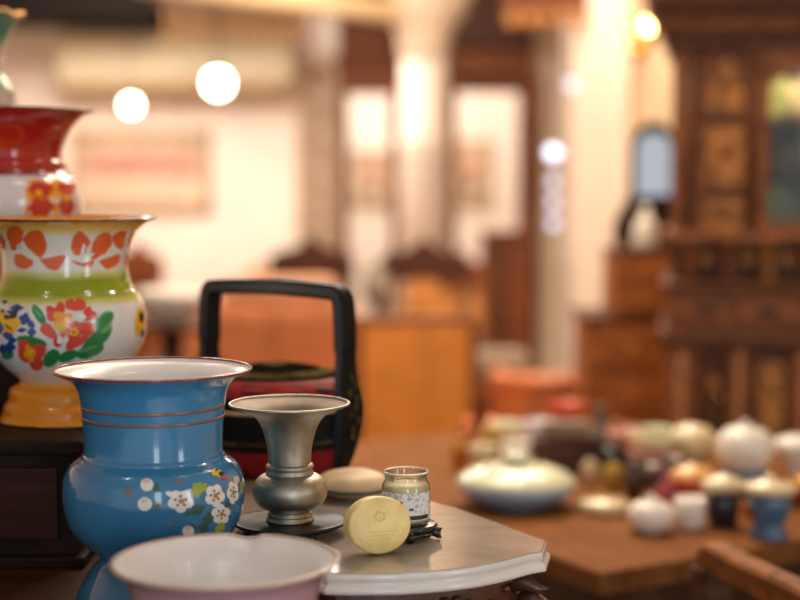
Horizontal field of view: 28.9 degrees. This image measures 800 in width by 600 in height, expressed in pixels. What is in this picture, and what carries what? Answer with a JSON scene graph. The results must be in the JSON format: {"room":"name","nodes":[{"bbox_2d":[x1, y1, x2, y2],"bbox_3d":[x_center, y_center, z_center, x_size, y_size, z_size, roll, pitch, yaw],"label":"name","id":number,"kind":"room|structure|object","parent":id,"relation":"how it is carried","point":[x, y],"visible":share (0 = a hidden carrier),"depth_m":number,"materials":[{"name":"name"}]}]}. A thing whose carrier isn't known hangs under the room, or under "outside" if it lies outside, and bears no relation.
{"room":"second-hand shop","nodes":[
{"label":"second-hand shop","id":0,"kind":"room"},
{"bbox_2d":[3,11,565,372],"bbox_3d":[-0.400,-0.880,9.029,6.000,3.000,0.140,0,4,0],"label":"wall","id":1,"kind":"structure","parent":0,"point":[253,216],"depth_m":8.96,"materials":[{"name":"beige paint"}]},
{"bbox_2d":[71,130,211,211],"bbox_3d":[-1.492,-0.745,8.952,0.801,0.473,0.030,0,4,0],"label":"framed picture","id":2,"kind":"object","parent":1,"relation":"attached to","point":[114,170],"visible":0.86,"depth_m":8.95,"materials":[{"name":"beige wood"}]},
{"bbox_2d":[80,139,201,202],"bbox_3d":[-1.492,-0.745,8.957,0.721,0.393,0.017,0,4,0],"label":"print","id":3,"kind":"object","parent":2,"relation":"attached to","point":[111,170],"depth_m":8.95,"materials":[{"name":"beige paper"}]},
{"bbox_2d":[0,0,301,28],"bbox_3d":[-1.976,-1.812,8.635,2.848,0.550,0.498,0,4,0],"label":"trim","id":4,"kind":"structure","parent":1,"relation":"attached to","point":[39,14],"depth_m":8.41,"materials":[{"name":"brown wood"}]},
{"bbox_2d":[57,31,294,87],"bbox_3d":[-1.266,-1.365,8.814,1.320,0.312,0.210,0,4,0],"label":"air conditioner","id":5,"kind":"object","parent":1,"relation":"attached to","point":[86,59],"visible":0.86,"depth_m":8.72,"materials":[{"name":"beige plastic"}]},
{"bbox_2d":[67,84,285,87],"bbox_3d":[-1.266,-1.216,8.810,1.220,0.016,0.140,0,4,0],"label":"outlet","id":6,"kind":"object","parent":5,"relation":"attached to","point":[68,85],"depth_m":8.74,"materials":[{"name":"yellow paint"}]},
{"bbox_2d":[158,0,307,49],"bbox_3d":[-0.888,-1.495,8.410,0.840,0.277,0.040,0,4,0],"label":"frieze","id":7,"kind":"object","parent":1,"relation":"attached to","point":[167,4],"visible":0.91,"depth_m":8.40,"materials":[{"name":"brown wood"}]},
{"bbox_2d":[337,17,401,315],"bbox_3d":[-0.169,-0.521,9.037,0.422,2.284,0.220,0,4,0],"label":"door","id":8,"kind":"structure","parent":1,"relation":"in","point":[360,83],"depth_m":8.89,"materials":[{"name":"red wood"}]},
{"bbox_2d":[337,22,519,92],"bbox_3d":[0.192,-1.790,8.959,1.103,1.175,0.140,0,4,0],"label":"trim","id":9,"kind":"structure","parent":1,"relation":"attached to","point":[465,84],"depth_m":8.92,"materials":[{"name":"red wood"}]},
{"bbox_2d":[447,0,537,372],"bbox_3d":[0.519,-0.668,8.995,0.544,2.582,0.280,0,4,0],"label":"door","id":10,"kind":"structure","parent":1,"relation":"in","point":[482,43],"depth_m":8.87,"materials":[{"name":"red wood"}]},
{"bbox_2d":[348,93,517,336],"bbox_3d":[-0.400,-1.149,12.499,6.000,3.000,0.100,0,4,0],"label":"wall","id":11,"kind":"structure","parent":0,"point":[480,116],"depth_m":12.46,"materials":[{"name":"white paint"}]},
{"bbox_2d":[352,150,389,204],"bbox_3d":[-0.208,-0.982,12.436,0.352,0.437,0.030,0,4,0],"label":"framed picture","id":12,"kind":"object","parent":11,"relation":"attached to","point":[370,168],"visible":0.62,"depth_m":12.43,"materials":[{"name":"beige wood"}]},
{"bbox_2d":[358,156,389,198],"bbox_3d":[-0.208,-0.983,12.441,0.272,0.357,0.017,0,4,0],"label":"print","id":13,"kind":"object","parent":12,"relation":"attached to","point":[373,171],"depth_m":12.43,"materials":[{"name":"beige paper"}]},
{"bbox_2d":[457,140,491,204],"bbox_3d":[0.576,-1.022,12.433,0.320,0.516,0.030,0,4,0],"label":"framed picture","id":14,"kind":"object","parent":11,"relation":"attached to","point":[474,157],"visible":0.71,"depth_m":12.43,"materials":[{"name":"beige wood"}]},
{"bbox_2d":[458,147,485,198],"bbox_3d":[0.576,-1.022,12.438,0.240,0.436,0.017,0,4,0],"label":"print","id":15,"kind":"object","parent":14,"relation":"attached to","point":[471,160],"depth_m":12.43,"materials":[{"name":"beige paper"}]},
{"bbox_2d":[563,0,629,372],"bbox_3d":[0.856,-0.705,6.766,0.230,3.000,0.400,0,4,0],"label":"wall pier","id":16,"kind":"object","parent":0,"point":[597,109],"visible":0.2,"depth_m":6.58,"materials":[{"name":"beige paint"}]},
{"bbox_2d":[628,0,672,191],"bbox_3d":[1.793,-0.707,6.791,1.614,3.000,0.150,0,4,0],"label":"wall","id":17,"kind":"structure","parent":0,"point":[651,77],"depth_m":6.70,"materials":[{"name":"beige paint"}]},
{"bbox_2d":[630,19,658,59],"bbox_3d":[1.030,-1.094,6.494,0.100,0.144,0.386,0,4,0],"label":"wall lamp","id":18,"kind":"object","parent":17,"relation":"attached to","point":[640,47],"visible":0.77,"depth_m":6.67,"materials":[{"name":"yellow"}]},
{"bbox_3d":[-0.400,-2.142,5.250,6.000,0.100,14.400,0,4,0],"label":"ceiling","id":19,"kind":"structure","parent":0,"visible":0},
{"bbox_2d":[124,0,137,111],"bbox_3d":[-1.310,-1.588,7.500,0.070,1.351,0.070,0,4,0],"label":"pendant lamp","id":20,"kind":"object","parent":19,"relation":"hanging from","point":[130,104],"visible":1,"depth_m":7.53,"materials":[{"name":"beige glass"}]},
{"bbox_2d":[206,0,229,94],"bbox_3d":[-0.769,-1.526,6.502,0.100,1.322,0.100,0,4,0],"label":"pendant lamp","id":21,"kind":"object","parent":19,"relation":"hanging from","point":[217,82],"visible":1,"depth_m":6.52,"materials":[{"name":"beige glass"}]},
{"bbox_2d":[503,0,588,29],"bbox_3d":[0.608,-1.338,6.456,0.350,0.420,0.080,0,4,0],"label":"lampshade","id":22,"kind":"object","parent":19,"relation":"hanging from","point":[545,7],"visible":0.99,"depth_m":6.44,"materials":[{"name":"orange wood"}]},
{"bbox_2d":[546,0,559,234],"bbox_3d":[0.600,-1.201,6.025,0.053,1.896,0.053,4,6,44],"label":"strand","id":23,"kind":"object","parent":19,"relation":"hanging from","point":[552,152],"visible":1,"depth_m":6.06,"materials":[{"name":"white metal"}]},
{"bbox_2d":[565,0,576,90],"bbox_3d":[0.657,-1.471,5.904,0.044,1.338,0.044,0,4,0],"label":"pendant lamp","id":24,"kind":"object","parent":19,"relation":"hanging from","point":[571,84],"visible":1,"depth_m":5.94,"materials":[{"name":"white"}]},
{"bbox_3d":[-0.400,0.949,5.490,6.000,0.100,14.400,0,4,0],"label":"floor","id":25,"kind":"structure","parent":0,"visible":0},
{"bbox_2d":[0,554,100,599],"bbox_3d":[-0.675,0.732,1.777,1.250,0.906,1.470,0,4,0],"label":"table","id":26,"kind":"object","parent":25,"relation":"on","point":[15,583],"visible":0.02,"depth_m":1.60,"materials":[{"name":"red wood"}]},
{"bbox_2d":[0,406,94,567],"bbox_3d":[-0.765,0.191,2.004,0.860,0.138,0.716,0,4,0],"label":"wooden chest","id":27,"kind":"object","parent":26,"relation":"on","point":[35,532],"visible":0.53,"depth_m":1.65,"materials":[{"name":"black wood"}]},
{"bbox_2d":[0,363,19,405],"bbox_3d":[-0.765,0.081,2.112,0.730,0.064,0.458,0,4,0],"label":"wooden riser","id":28,"kind":"object","parent":27,"relation":"on","point":[7,379],"visible":0.02,"depth_m":1.89,"materials":[{"name":"black wood"}]},
{"bbox_2d":[0,9,24,105],"bbox_3d":[-0.591,-0.182,2.192,0.159,0.446,0.159,2,5,25],"label":"vase","id":29,"kind":"object","parent":28,"relation":"on","point":[8,20],"visible":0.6,"depth_m":2.17,"materials":[{"name":"white ceramic"}]},
{"bbox_2d":[0,105,94,277],"bbox_3d":[-0.519,-0.092,1.979,0.259,0.300,0.259,0,4,-6],"label":"spittoon","id":30,"kind":"object","parent":28,"relation":"on","point":[35,179],"visible":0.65,"depth_m":1.90,"materials":[{"name":"red ceramic"}]},
{"bbox_2d":[0,215,156,429],"bbox_3d":[-0.385,0.025,1.787,0.217,0.240,0.217,0,4,0],"label":"spittoon","id":31,"kind":"object","parent":27,"relation":"on","point":[68,294],"visible":0.71,"depth_m":1.72,"materials":[{"name":"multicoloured ceramic"}]},
{"bbox_2d":[51,356,251,599],"bbox_3d":[-0.241,0.186,1.519,0.193,0.241,0.193,-3,5,-36],"label":"spittoon","id":32,"kind":"object","parent":26,"relation":"on","point":[154,464],"visible":0.9,"depth_m":1.45,"materials":[{"name":"blue ceramic"}]},
{"bbox_2d":[109,533,339,599],"bbox_3d":[-0.147,0.265,1.306,0.190,0.098,0.193,0,4,0],"label":"basin","id":33,"kind":"object","parent":26,"relation":"on","point":[206,566],"visible":1,"depth_m":1.36,"materials":[{"name":"white ceramic"}]},
{"bbox_2d":[128,241,163,356],"bbox_3d":[-1.010,0.297,6.216,0.197,1.087,0.450,0,4,0],"label":"carved chair","id":34,"kind":"object","parent":25,"relation":"on","point":[145,268],"visible":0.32,"depth_m":5.96,"materials":[{"name":"brown wood"}]},
{"bbox_2d":[146,319,197,355],"bbox_3d":[-0.620,0.526,4.253,0.280,0.935,0.280,0,4,0],"label":"pedestal table","id":35,"kind":"object","parent":25,"relation":"on","point":[171,333],"visible":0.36,"depth_m":4.19,"materials":[{"name":"brown wood"}]},
{"bbox_2d":[137,287,200,322],"bbox_3d":[-0.620,0.015,4.214,0.190,0.089,0.190,0,4,0],"label":"bowl","id":36,"kind":"object","parent":35,"relation":"on","point":[166,304],"visible":0.89,"depth_m":4.15,"materials":[{"name":"beige ceramic"}]},
{"bbox_2d":[236,263,269,275],"bbox_3d":[-0.625,0.289,7.219,0.276,0.949,0.450,0,4,0],"label":"carved chair","id":37,"kind":"object","parent":25,"relation":"on","point":[260,269],"visible":0.15,"depth_m":6.96,"materials":[{"name":"brown wood"}]},
{"bbox_2d":[183,302,357,369],"bbox_3d":[-0.447,0.449,5.361,0.733,0.916,0.620,0,4,0],"label":"cabinet","id":38,"kind":"object","parent":25,"relation":"on","point":[250,332],"visible":0.02,"depth_m":5.03,"materials":[{"name":"orange wood"}]},
{"bbox_2d":[221,276,334,302],"bbox_3d":[-0.405,-0.035,5.108,0.380,0.085,0.130,0,4,0],"label":"bolster","id":39,"kind":"object","parent":38,"relation":"on","point":[227,298],"visible":0.42,"depth_m":5.05,"materials":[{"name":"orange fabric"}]},
{"bbox_2d":[268,236,353,292],"bbox_3d":[-0.347,0.283,6.316,0.337,1.099,0.450,0,4,0],"label":"carved chair","id":40,"kind":"object","parent":25,"relation":"on","point":[311,258],"visible":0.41,"depth_m":6.06,"materials":[{"name":"brown wood"}]},
{"bbox_2d":[297,56,337,282],"bbox_3d":[-0.470,-0.378,8.897,0.230,2.019,0.040,0,4,0],"label":"lattice screen","id":41,"kind":"object","parent":25,"relation":"on","point":[302,61],"visible":0.55,"depth_m":8.85,"materials":[{"name":"beige wood"}]},
{"bbox_2d":[362,296,387,315],"bbox_3d":[-0.093,0.430,5.801,0.180,0.886,0.180,0,4,0],"label":"lantern stand","id":42,"kind":"object","parent":25,"relation":"on","point":[374,300],"visible":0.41,"depth_m":5.74,"materials":[{"name":"brown wood"}]},
{"bbox_2d":[363,263,386,296],"bbox_3d":[-0.093,-0.073,5.761,0.087,0.123,0.087,0,4,0],"label":"vase","id":43,"kind":"object","parent":42,"relation":"on","point":[374,277],"visible":1,"depth_m":5.73,"materials":[{"name":"beige ceramic"}]},
{"bbox_2d":[232,466,549,599],"bbox_3d":[-0.129,0.700,1.790,0.328,0.952,0.735,-2,5,-26],"label":"table","id":44,"kind":"object","parent":25,"relation":"on","point":[475,557],"visible":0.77,"depth_m":1.49,"materials":[{"name":"white wood"}]},
{"bbox_2d":[198,278,363,479],"bbox_3d":[-0.156,0.100,1.944,0.224,0.253,0.221,0,4,0],"label":"basket","id":45,"kind":"object","parent":44,"relation":"on","point":[337,435],"visible":0.66,"depth_m":1.87,"materials":[{"name":"black wood"}]},
{"bbox_2d":[236,509,344,541],"bbox_3d":[-0.112,0.231,1.583,0.116,0.015,0.116,0,4,0],"label":"tray","id":46,"kind":"object","parent":44,"relation":"on","point":[325,521],"visible":0.73,"depth_m":1.56,"materials":[{"name":"grey metal"}]},
{"bbox_2d":[228,394,349,525],"bbox_3d":[-0.112,0.164,1.577,0.124,0.122,0.124,-4,6,-43],"label":"vase","id":47,"kind":"object","parent":46,"relation":"on","point":[289,489],"visible":1,"depth_m":1.56,"materials":[{"name":"silver metal"}]},
{"bbox_2d":[320,467,384,500],"bbox_3d":[-0.055,0.208,1.764,0.093,0.032,0.093,0,4,0],"label":"lidded dish","id":48,"kind":"object","parent":44,"relation":"on","point":[348,483],"visible":0.79,"depth_m":1.73,"materials":[{"name":"beige ceramic"}]},
{"bbox_2d":[343,496,409,553],"bbox_3d":[-0.023,0.216,1.496,0.063,0.056,0.028,-2,5,-21],"label":"tin","id":49,"kind":"object","parent":44,"relation":"on","point":[372,524],"visible":1,"depth_m":1.49,"materials":[{"name":"gold metal"}]},
{"bbox_2d":[406,519,441,543],"bbox_3d":[0.009,0.232,1.565,0.068,0.014,0.066,0,4,0],"label":"display stand","id":50,"kind":"object","parent":44,"relation":"on","point":[431,528],"visible":0.45,"depth_m":1.55,"materials":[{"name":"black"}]},
{"bbox_2d":[381,466,429,525],"bbox_3d":[0.006,0.198,1.564,0.049,0.052,0.049,0,4,0],"label":"candle jar","id":51,"kind":"object","parent":50,"relation":"on","point":[414,495],"visible":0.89,"depth_m":1.55,"materials":[{"name":"clear glass"}]},
{"bbox_2d":[355,316,477,440],"bbox_3d":[0.046,0.495,4.679,0.353,0.930,0.466,0,4,0],"label":"cabinet","id":52,"kind":"object","parent":25,"relation":"on","point":[417,375],"visible":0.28,"depth_m":4.43,"materials":[{"name":"orange wood"}]},
{"bbox_2d":[377,239,470,315],"bbox_3d":[0.093,0.293,6.216,0.363,1.095,0.450,0,4,0],"label":"carved chair","id":53,"kind":"object","parent":25,"relation":"on","point":[423,265],"visible":0.42,"depth_m":5.96,"materials":[{"name":"brown wood"}]},
{"bbox_2d":[390,0,469,315],"bbox_3d":[0.118,-0.766,7.563,0.480,3.000,0.480,0,4,0],"label":"column","id":54,"kind":"structure","parent":25,"relation":"on","point":[425,29],"depth_m":7.46,"materials":[{"name":"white paint"}]},
{"bbox_2d":[198,0,400,22],"bbox_3d":[-0.510,-1.592,6.862,0.120,0.600,1.652,4,6,41],"label":"trim","id":55,"kind":"structure","parent":54,"relation":"attached to","point":[372,10],"depth_m":7.08,"materials":[{"name":"yellow paint"}]},
{"bbox_2d":[440,251,487,429],"bbox_3d":[0.265,0.284,6.817,0.217,1.021,0.450,0,4,0],"label":"carved chair","id":56,"kind":"object","parent":25,"relation":"on","point":[451,291],"visible":0.22,"depth_m":6.58,"materials":[{"name":"brown wood"}]},
{"bbox_2d":[478,383,491,397],"bbox_3d":[0.344,0.595,5.362,0.240,0.626,0.240,0,4,0],"label":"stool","id":57,"kind":"object","parent":25,"relation":"on","point":[484,390],"visible":0.02,"depth_m":5.22,"materials":[{"name":"brown wood"}]},
{"bbox_2d":[478,348,530,383],"bbox_3d":[0.344,0.228,5.333,0.200,0.110,0.200,0,4,0],"label":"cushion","id":58,"kind":"object","parent":57,"relation":"on","point":[510,359],"visible":0.53,"depth_m":5.24,"materials":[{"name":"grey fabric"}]},
{"bbox_2d":[479,230,534,416],"bbox_3d":[0.482,0.229,7.079,0.234,1.089,0.340,0,4,0],"label":"base cabinet","id":59,"kind":"object","parent":25,"relation":"on","point":[506,255],"visible":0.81,"depth_m":6.91,"materials":[{"name":"brown wood"}]},
{"bbox_2d":[489,367,573,421],"bbox_3d":[0.462,0.579,4.930,0.317,0.725,0.317,4,6,44],"label":"armchair","id":60,"kind":"object","parent":25,"relation":"on","point":[519,396],"visible":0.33,"depth_m":4.79,"materials":[{"name":"orange leather"}]},
{"bbox_2d":[350,418,799,599],"bbox_3d":[0.394,0.714,3.022,0.920,0.750,1.180,-3,5,-30],"label":"display table","id":61,"kind":"object","parent":25,"relation":"on","point":[592,557],"visible":0.38,"depth_m":2.49,"materials":[{"name":"brown wood"}]},
{"bbox_2d":[451,439,466,470],"bbox_3d":[0.116,0.306,3.053,0.031,0.058,0.031,0,4,0],"label":"copper cup","id":62,"kind":"object","parent":61,"relation":"on","point":[459,446],"visible":1,"depth_m":3.04,"materials":[{"name":"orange metal"}]},
{"bbox_2d":[455,427,470,462],"bbox_3d":[0.128,0.294,3.139,0.032,0.068,0.032,0,4,0],"label":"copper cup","id":63,"kind":"object","parent":61,"relation":"on","point":[463,433],"visible":0.6,"depth_m":3.13,"materials":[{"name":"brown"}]},
{"bbox_2d":[457,417,474,442],"bbox_3d":[0.139,0.284,3.254,0.037,0.071,0.037,0,4,0],"label":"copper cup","id":64,"kind":"object","parent":61,"relation":"on","point":[467,422],"visible":0.34,"depth_m":3.24,"materials":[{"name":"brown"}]},
{"bbox_2d":[468,442,501,466],"bbox_3d":[0.160,0.309,2.990,0.057,0.061,0.057,4,6,40],"label":"cup","id":65,"kind":"object","parent":61,"relation":"on","point":[479,452],"visible":0.55,"depth_m":2.97,"materials":[{"name":"beige ceramic"}]},
{"bbox_2d":[480,426,513,460],"bbox_3d":[0.197,0.294,3.139,0.068,0.068,0.068,0,4,0],"label":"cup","id":66,"kind":"object","parent":61,"relation":"on","point":[491,434],"visible":0.41,"depth_m":3.11,"materials":[{"name":"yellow ceramic"}]},
{"bbox_2d":[486,420,523,437],"bbox_3d":[0.221,0.288,3.255,0.079,0.062,0.079,0,4,0],"label":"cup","id":67,"kind":"object","parent":61,"relation":"on","point":[517,425],"visible":0.32,"depth_m":3.24,"materials":[{"name":"beige ceramic"}]},
{"bbox_2d":[500,438,531,451],"bbox_3d":[0.229,0.306,3.053,0.062,0.058,0.062,0,4,0],"label":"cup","id":68,"kind":"object","parent":61,"relation":"on","point":[508,443],"visible":0.37,"depth_m":3.03,"materials":[{"name":"beige ceramic"}]},
{"bbox_2d":[455,450,577,511],"bbox_3d":[0.203,0.312,2.714,0.214,0.099,0.214,0,4,0],"label":"lidded dish","id":69,"kind":"object","parent":61,"relation":"on","point":[513,483],"visible":1,"depth_m":2.65,"materials":[{"name":"beige ceramic"}]},
{"bbox_2d":[522,418,556,460],"bbox_3d":[0.286,0.286,3.138,0.076,0.084,0.076,0,4,0],"label":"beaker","id":70,"kind":"object","parent":61,"relation":"on","point":[531,425],"visible":0.27,"depth_m":3.12,"materials":[{"name":"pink ceramic"}]},
{"bbox_2d":[546,400,585,419],"bbox_3d":[0.383,0.265,3.570,0.091,0.059,0.091,0,4,0],"label":"bowl","id":71,"kind":"object","parent":61,"relation":"on","point":[557,409],"visible":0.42,"depth_m":3.54,"materials":[{"name":"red ceramic"}]},
{"bbox_2d":[532,434,602,474],"bbox_3d":[0.327,0.301,3.031,0.120,0.072,0.074,-1,5,-14],"label":"box","id":72,"kind":"object","parent":61,"relation":"on","point":[568,454],"visible":0.64,"depth_m":3.00,"materials":[{"name":"brown wood"}]},
{"bbox_2d":[539,419,593,437],"bbox_3d":[0.325,0.251,3.027,0.097,0.029,0.054,-1,5,-11],"label":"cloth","id":73,"kind":"object","parent":72,"relation":"on","point":[568,427],"visible":1,"depth_m":3.00,"materials":[{"name":"beige fabric"}]},
{"bbox_2d":[580,459,599,485],"bbox_3d":[0.356,0.323,2.903,0.037,0.048,0.037,0,4,0],"label":"vase","id":74,"kind":"object","parent":61,"relation":"on","point":[590,471],"visible":1,"depth_m":2.89,"materials":[{"name":"beige ceramic"}]},
{"bbox_2d":[592,405,614,444],"bbox_3d":[0.420,0.271,3.253,0.050,0.098,0.050,-4,6,-41],"label":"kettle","id":75,"kind":"object","parent":61,"relation":"on","point":[600,425],"visible":0.62,"depth_m":3.24,"materials":[{"name":"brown metal"}]},
{"bbox_2d":[579,496,629,516],"bbox_3d":[0.351,0.353,2.668,0.087,0.023,0.087,0,4,0],"label":"lid","id":76,"kind":"object","parent":61,"relation":"on","point":[600,506],"visible":0.98,"depth_m":2.64,"materials":[{"name":"beige ceramic"}]},
{"bbox_2d":[586,436,631,476],"bbox_3d":[0.403,0.301,2.981,0.070,0.080,0.066,4,6,42],"label":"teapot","id":77,"kind":"object","parent":61,"relation":"on","point":[610,451],"visible":0.73,"depth_m":2.96,"materials":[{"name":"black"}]},
{"bbox_2d":[602,462,622,490],"bbox_3d":[0.393,0.325,2.856,0.040,0.051,0.040,0,4,0],"label":"vase","id":78,"kind":"object","parent":61,"relation":"on","point":[612,475],"visible":0.96,"depth_m":2.84,"materials":[{"name":"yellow ceramic"}]},
{"bbox_2d":[605,427,639,458],"bbox_3d":[0.457,0.296,3.117,0.088,0.068,0.088,0,4,0],"label":"bowl","id":79,"kind":"object","parent":61,"relation":"on","point":[621,435],"visible":0.3,"depth_m":3.09,"materials":[{"name":"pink ceramic"}]},
{"bbox_2d":[622,460,645,498],"bbox_3d":[0.421,0.322,2.783,0.043,0.067,0.043,0,4,0],"label":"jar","id":80,"kind":"object","parent":61,"relation":"on","point":[633,483],"visible":0.98,"depth_m":2.77,"materials":[{"name":"brown ceramic"}]},
{"bbox_2d":[628,458,664,483],"bbox_3d":[0.483,0.324,2.932,0.101,0.041,0.101,0,4,0],"label":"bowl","id":81,"kind":"object","parent":61,"relation":"on","point":[658,479],"visible":0.12,"depth_m":2.89,"materials":[{"name":"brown ceramic"}]},
{"bbox_2d":[628,445,682,464],"bbox_3d":[0.483,0.300,2.930,0.105,0.037,0.105,0,4,0],"label":"bowl","id":82,"kind":"object","parent":81,"relation":"on","point":[658,458],"visible":0.44,"depth_m":2.89,"materials":[{"name":"brown ceramic"}]},
{"bbox_2d":[630,432,680,452],"bbox_3d":[0.483,0.276,2.928,0.097,0.037,0.097,0,4,0],"label":"bowl","id":83,"kind":"object","parent":82,"relation":"on","point":[639,441],"visible":0.73,"depth_m":2.89,"materials":[{"name":"beige ceramic"}]},
{"bbox_2d":[639,425,672,439],"bbox_3d":[0.483,0.253,2.926,0.064,0.026,0.064,0,4,0],"label":"bowl","id":84,"kind":"object","parent":83,"relation":"on","point":[650,432],"visible":0.85,"depth_m":2.91,"materials":[{"name":"beige ceramic"}]},
{"bbox_2d":[638,463,659,499],"bbox_3d":[0.445,0.326,2.766,0.039,0.064,0.039,0,4,0],"label":"goblet","id":85,"kind":"object","parent":61,"relation":"on","point":[649,471],"visible":0.78,"depth_m":2.76,"materials":[{"name":"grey metal"}]},
{"bbox_2d":[626,493,675,534],"bbox_3d":[0.408,0.345,2.514,0.080,0.064,0.080,0,4,0],"label":"lidded jar","id":86,"kind":"object","parent":61,"relation":"on","point":[650,515],"visible":1,"depth_m":2.49,"materials":[{"name":"beige ceramic"}]},
{"bbox_2d":[655,469,676,507],"bbox_3d":[0.466,0.329,2.715,0.038,0.064,0.038,0,4,0],"label":"bottle","id":87,"kind":"object","parent":61,"relation":"on","point":[666,491],"visible":0.82,"depth_m":2.70,"materials":[{"name":"red ceramic"}]},
{"bbox_2d":[664,455,683,495],"bbox_3d":[0.494,0.319,2.801,0.036,0.071,0.036,0,4,0],"label":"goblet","id":88,"kind":"object","parent":61,"relation":"on","point":[671,462],"visible":0.4,"depth_m":2.79,"materials":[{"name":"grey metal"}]},
{"bbox_2d":[674,495,706,530],"bbox_3d":[0.476,0.349,2.544,0.053,0.050,0.053,0,4,0],"label":"cup","id":89,"kind":"object","parent":61,"relation":"on","point":[690,510],"visible":0.98,"depth_m":2.52,"materials":[{"name":"beige ceramic"}]},
{"bbox_2d":[668,423,716,465],"bbox_3d":[0.556,0.288,2.949,0.094,0.109,0.094,0,4,0],"label":"jar","id":90,"kind":"object","parent":61,"relation":"on","point":[697,443],"visible":0.67,"depth_m":2.91,"materials":[{"name":"beige ceramic"}]},
{"bbox_2d":[670,462,715,496],"bbox_3d":[0.521,0.323,2.766,0.088,0.069,0.088,0,4,0],"label":"lidded bowl","id":91,"kind":"object","parent":61,"relation":"on","point":[687,479],"visible":0.59,"depth_m":2.73,"materials":[{"name":"orange ceramic"}]},
{"bbox_2d":[701,473,744,528],"bbox_3d":[0.534,0.329,2.557,0.075,0.090,0.075,0,4,0],"label":"lidded jar","id":92,"kind":"object","parent":61,"relation":"on","point":[723,490],"visible":0.95,"depth_m":2.54,"materials":[{"name":"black ceramic"}]},
{"bbox_2d":[720,466,768,498],"bbox_3d":[0.620,0.329,2.793,0.085,0.053,0.085,0,4,0],"label":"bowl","id":93,"kind":"object","parent":61,"relation":"on","point":[746,476],"visible":0.35,"depth_m":2.75,"materials":[{"name":"white ceramic"}]},
{"bbox_2d":[715,420,774,471],"bbox_3d":[0.620,0.264,2.788,0.107,0.098,0.107,0,4,0],"label":"ginger jar","id":94,"kind":"object","parent":93,"relation":"on","point":[743,446],"visible":0.96,"depth_m":2.75,"materials":[{"name":"beige ceramic"}]},
{"bbox_2d":[743,474,796,541],"bbox_3d":[0.589,0.328,2.471,0.085,0.104,0.085,0,4,0],"label":"lidded jar","id":95,"kind":"object","parent":61,"relation":"on","point":[769,501],"visible":1,"depth_m":2.45,"materials":[{"name":"blue ceramic"}]},
{"bbox_2d":[773,434,799,475],"bbox_3d":[0.756,0.299,2.950,0.094,0.088,0.094,0,4,0],"label":"vase","id":96,"kind":"object","parent":61,"relation":"on","point":[787,447],"visible":0.82,"depth_m":2.92,"materials":[{"name":"beige ceramic"}]},
{"bbox_2d":[776,476,799,506],"bbox_3d":[0.693,0.338,2.724,0.069,0.045,0.069,0,4,0],"label":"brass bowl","id":97,"kind":"object","parent":61,"relation":"on","point":[794,479],"visible":0.38,"depth_m":2.71,"materials":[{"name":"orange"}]},
{"bbox_2d":[571,245,671,424],"bbox_3d":[0.659,0.405,4.596,0.269,1.122,0.357,0,4,0],"label":"chest","id":98,"kind":"object","parent":25,"relation":"on","point":[620,359],"visible":0.52,"depth_m":4.43,"materials":[{"name":"orange wood"}]},
{"bbox_2d":[612,122,671,247],"bbox_3d":[0.748,-0.337,4.583,0.237,0.378,0.110,1,5,12],"label":"mirror","id":99,"kind":"object","parent":98,"relation":"on","point":[650,151],"visible":0.56,"depth_m":4.59,"materials":[{"name":"black wood"}]},
{"bbox_2d":[636,134,670,195],"bbox_3d":[0.749,-0.400,4.581,0.101,0.183,0.002,1,5,12],"label":"mirror glass","id":100,"kind":"object","parent":99,"relation":"attached to","point":[653,151],"depth_m":4.58,"materials":[{"name":"white"}]},
{"bbox_2d":[631,205,658,248],"bbox_3d":[0.710,-0.212,4.487,0.080,0.127,0.080,0,4,0],"label":"figurine","id":101,"kind":"object","parent":98,"relation":"on","point":[644,237],"visible":1,"depth_m":4.46,"materials":[{"name":"beige ceramic"}]},
{"bbox_2d":[644,0,799,454],"bbox_3d":[1.296,0.132,3.857,1.375,1.782,0.590,1,4,10],"label":"display cabinet","id":102,"kind":"object","parent":25,"relation":"on","point":[729,327],"visible":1,"depth_m":3.71,"materials":[{"name":"brown wood"}]},
{"bbox_2d":[769,78,793,119],"bbox_3d":[0.931,-0.506,3.888,0.113,0.112,0.027,1,4,10],"label":"plate","id":103,"kind":"object","parent":102,"relation":"on","point":[779,105],"visible":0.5,"depth_m":3.88,"materials":[{"name":"yellow ceramic"}]},
{"bbox_2d":[768,183,799,221],"bbox_3d":[0.945,-0.233,3.906,0.123,0.122,0.028,1,4,10],"label":"plate","id":104,"kind":"object","parent":102,"relation":"on","point":[782,200],"visible":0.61,"depth_m":3.90,"materials":[{"name":"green ceramic"}]},
{"bbox_2d":[768,165,799,168],"bbox_3d":[1.429,-0.328,3.816,1.092,0.008,0.365,1,4,10],"label":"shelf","id":105,"kind":"object","parent":102,"relation":"attached to","point":[770,166],"depth_m":3.72,"materials":[{"name":"brown wood"}]},
{"bbox_2d":[769,120,799,127],"bbox_3d":[1.429,-0.435,3.808,1.092,0.008,0.365,1,4,10],"label":"shelf","id":106,"kind":"object","parent":102,"relation":"attached to","point":[772,123],"depth_m":3.77,"materials":[{"name":"brown wood"}]},
{"bbox_2d":[788,78,799,116],"bbox_3d":[1.026,-0.505,3.871,0.113,0.112,0.027,1,4,10],"label":"plate","id":107,"kind":"object","parent":102,"relation":"on","point":[795,109],"visible":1,"depth_m":3.88,"materials":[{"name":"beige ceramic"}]},
{"bbox_2d":[691,541,799,599],"bbox_3d":[0.720,0.751,1.986,0.538,0.837,0.581,-1,5,-16],"label":"armchair","id":108,"kind":"object","parent":25,"relation":"on","point":[719,566],"visible":1,"depth_m":2.02,"materials":[{"name":"brown wood"}]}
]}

